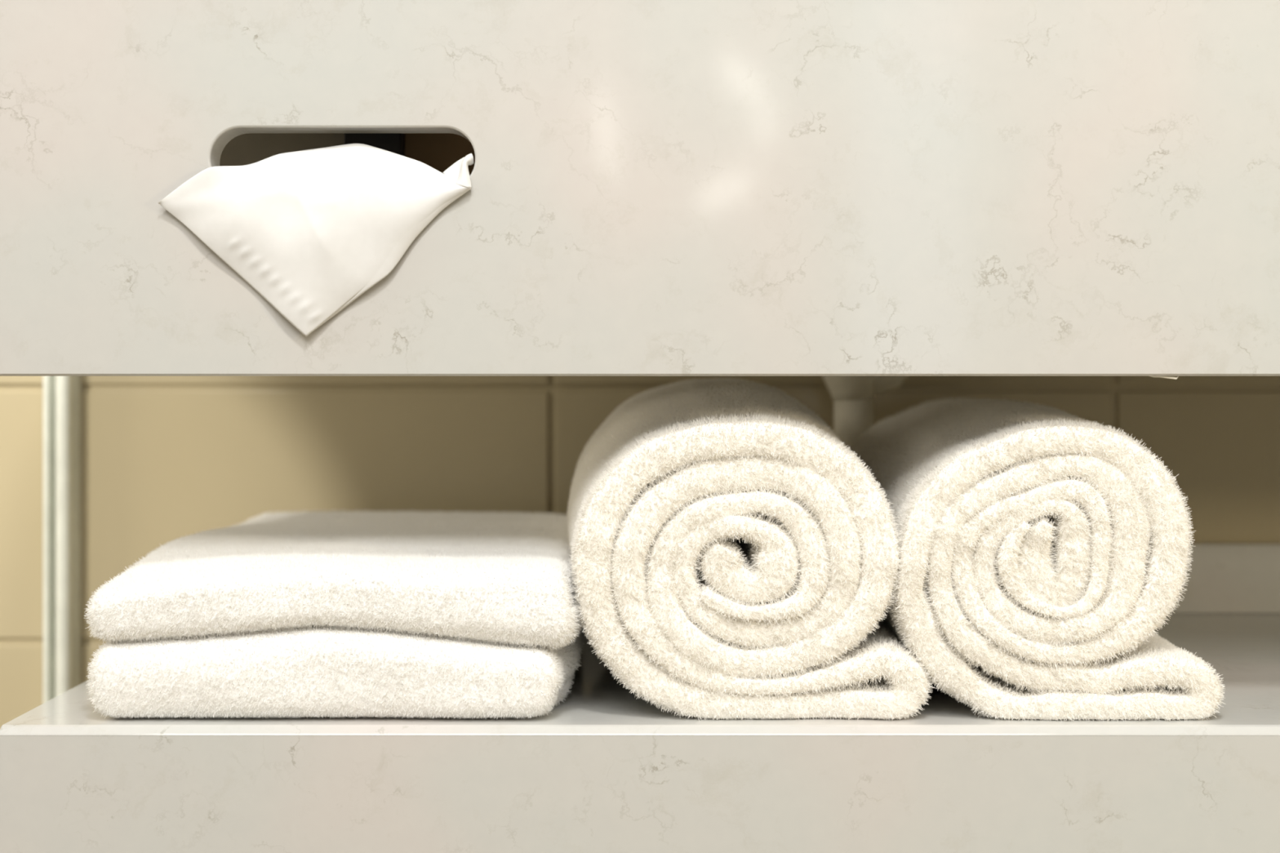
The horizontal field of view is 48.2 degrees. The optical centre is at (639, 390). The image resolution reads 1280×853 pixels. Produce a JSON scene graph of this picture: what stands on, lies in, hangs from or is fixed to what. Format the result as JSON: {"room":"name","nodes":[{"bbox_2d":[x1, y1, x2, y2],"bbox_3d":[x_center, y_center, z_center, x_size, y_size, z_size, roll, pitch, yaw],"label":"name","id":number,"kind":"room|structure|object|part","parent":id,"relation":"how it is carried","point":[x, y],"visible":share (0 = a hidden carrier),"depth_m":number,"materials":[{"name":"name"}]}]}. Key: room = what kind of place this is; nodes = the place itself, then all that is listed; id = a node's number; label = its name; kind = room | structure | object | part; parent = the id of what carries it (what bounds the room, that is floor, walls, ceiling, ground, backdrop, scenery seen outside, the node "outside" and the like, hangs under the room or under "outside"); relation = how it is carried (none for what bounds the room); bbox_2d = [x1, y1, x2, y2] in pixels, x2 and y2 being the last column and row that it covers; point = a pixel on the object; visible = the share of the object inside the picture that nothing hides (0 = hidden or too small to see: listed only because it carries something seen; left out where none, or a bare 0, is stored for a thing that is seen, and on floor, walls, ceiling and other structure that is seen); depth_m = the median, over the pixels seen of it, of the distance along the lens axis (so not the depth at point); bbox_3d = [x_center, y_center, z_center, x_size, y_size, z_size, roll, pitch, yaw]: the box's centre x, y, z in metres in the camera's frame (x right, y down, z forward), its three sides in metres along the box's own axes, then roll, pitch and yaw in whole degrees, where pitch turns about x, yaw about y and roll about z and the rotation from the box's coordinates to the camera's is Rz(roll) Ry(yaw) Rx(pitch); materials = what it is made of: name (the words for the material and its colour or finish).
{"room":"bathroom","nodes":[
{"label":"bathroom","id":0,"kind":"room"},
{"bbox_2d":[0,376,1279,728],"bbox_3d":[-0.080,-0.078,1.359,5.111,1.544,0.122,0,0,0],"label":"wall","id":1,"kind":"structure","parent":0,"point":[164,460],"depth_m":1.30,"materials":[{"name":"beige tile"}]},
{"bbox_2d":[43,376,80,703],"bbox_3d":[-0.520,-0.060,1.284,0.025,1.380,0.030,0,0,0],"label":"metal pole","id":2,"kind":"object","parent":1,"relation":"attached to","point":[61,394],"visible":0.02,"depth_m":1.27,"materials":[{"name":"metal"}]},
{"bbox_2d":[0,0,1279,376],"bbox_3d":[0.541,-0.144,1.069,1.918,0.272,0.461,0,0,0],"label":"countertop","id":3,"kind":"structure","parent":1,"relation":"attached to","point":[660,188],"depth_m":0.85,"materials":[{"name":"stone"}]},
{"bbox_2d":[219,133,404,166],"bbox_3d":[-0.258,-0.145,0.985,0.195,0.140,0.030,0,0,0],"label":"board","id":4,"kind":"object","parent":3,"relation":"attached to","point":[243,149],"visible":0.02,"depth_m":0.97,"materials":[{"name":"brown wood"}]},
{"bbox_2d":[158,143,473,336],"bbox_3d":[-0.192,-0.090,0.863,0.185,0.116,0.048,0,0,0],"label":"tissue","id":5,"kind":"object","parent":3,"relation":"hanging from","point":[311,231],"visible":0.99,"depth_m":0.84,"materials":[{"name":"white paper"}]},
{"bbox_3d":[-0.177,-0.150,0.956,0.038,0.130,0.012,0,0,0],"label":"bracket","id":6,"kind":"part","parent":3,"relation":"part of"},
{"bbox_2d":[404,133,475,175],"bbox_3d":[-0.123,-0.145,0.985,0.073,0.140,0.030,0,0,0],"label":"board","id":7,"kind":"object","parent":3,"relation":"attached to","point":[439,151],"visible":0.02,"depth_m":0.97,"materials":[{"name":"brown wood"}]},
{"bbox_2d":[822,376,906,448],"bbox_3d":[0.197,-0.007,1.250,0.084,0.414,0.060,0,0,0],"label":"drain pipe","id":8,"kind":"object","parent":3,"relation":"attached to","point":[852,397],"visible":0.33,"depth_m":1.23,"materials":[{"name":"white plastic"}]},
{"bbox_2d":[822,376,875,399],"bbox_3d":[0.185,-0.103,1.250,0.060,0.222,0.060,0,0,0],"label":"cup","id":9,"kind":"object","parent":8,"relation":"on","point":[840,388],"depth_m":1.23,"materials":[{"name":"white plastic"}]},
{"bbox_2d":[1151,376,1178,379],"bbox_3d":[0.312,-0.008,0.853,0.018,0.002,0.001,0,0,0],"label":"thread","id":10,"kind":"object","parent":3,"relation":"attached to","point":[1167,377],"visible":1,"depth_m":0.85},
{"bbox_2d":[0,542,1279,852],"bbox_3d":[0.559,0.324,1.075,1.881,0.372,0.449,0,0,0],"label":"shelf","id":11,"kind":"object","parent":1,"relation":"attached to","point":[606,771],"visible":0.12,"depth_m":0.85,"materials":[{"name":"stone"}]},
{"bbox_2d":[85,624,585,719],"bbox_3d":[-0.187,0.172,1.047,0.291,0.055,0.376,0,0,0],"label":"folded towel","id":12,"kind":"object","parent":11,"relation":"on","point":[315,672],"visible":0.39,"depth_m":0.86,"materials":[{"name":"white fabric"}]},
{"bbox_2d":[84,509,582,649],"bbox_3d":[-0.185,0.129,1.047,0.295,0.054,0.376,0,0,0],"label":"folded towel","id":13,"kind":"object","parent":12,"relation":"on","point":[505,577],"visible":0.98,"depth_m":0.86,"materials":[{"name":"white fabric"}]},
{"bbox_3d":[0.559,0.215,1.075,1.881,0.030,0.449,0,0,0],"label":"shelf","id":14,"kind":"part","parent":11,"relation":"part of","materials":[{"name":"stone"}]},
{"bbox_3d":[0.559,0.358,0.860,1.881,0.305,0.020,0,0,0],"label":"panel","id":15,"kind":"part","parent":11,"relation":"part of","materials":[{"name":"stone"}]},
{"bbox_2d":[566,377,935,721],"bbox_3d":[0.063,0.096,1.037,0.229,0.207,0.346,0,0,0],"label":"rolled towel","id":16,"kind":"object","parent":11,"relation":"on","point":[732,557],"visible":1,"depth_m":0.87,"materials":[{"name":"beige fabric"}]},
{"bbox_2d":[848,396,1226,721],"bbox_3d":[0.259,0.104,1.036,0.204,0.191,0.346,0,0,0],"label":"rolled towel","id":17,"kind":"object","parent":11,"relation":"on","point":[1044,549],"visible":0.98,"depth_m":0.87,"materials":[{"name":"beige fabric"}]}
]}

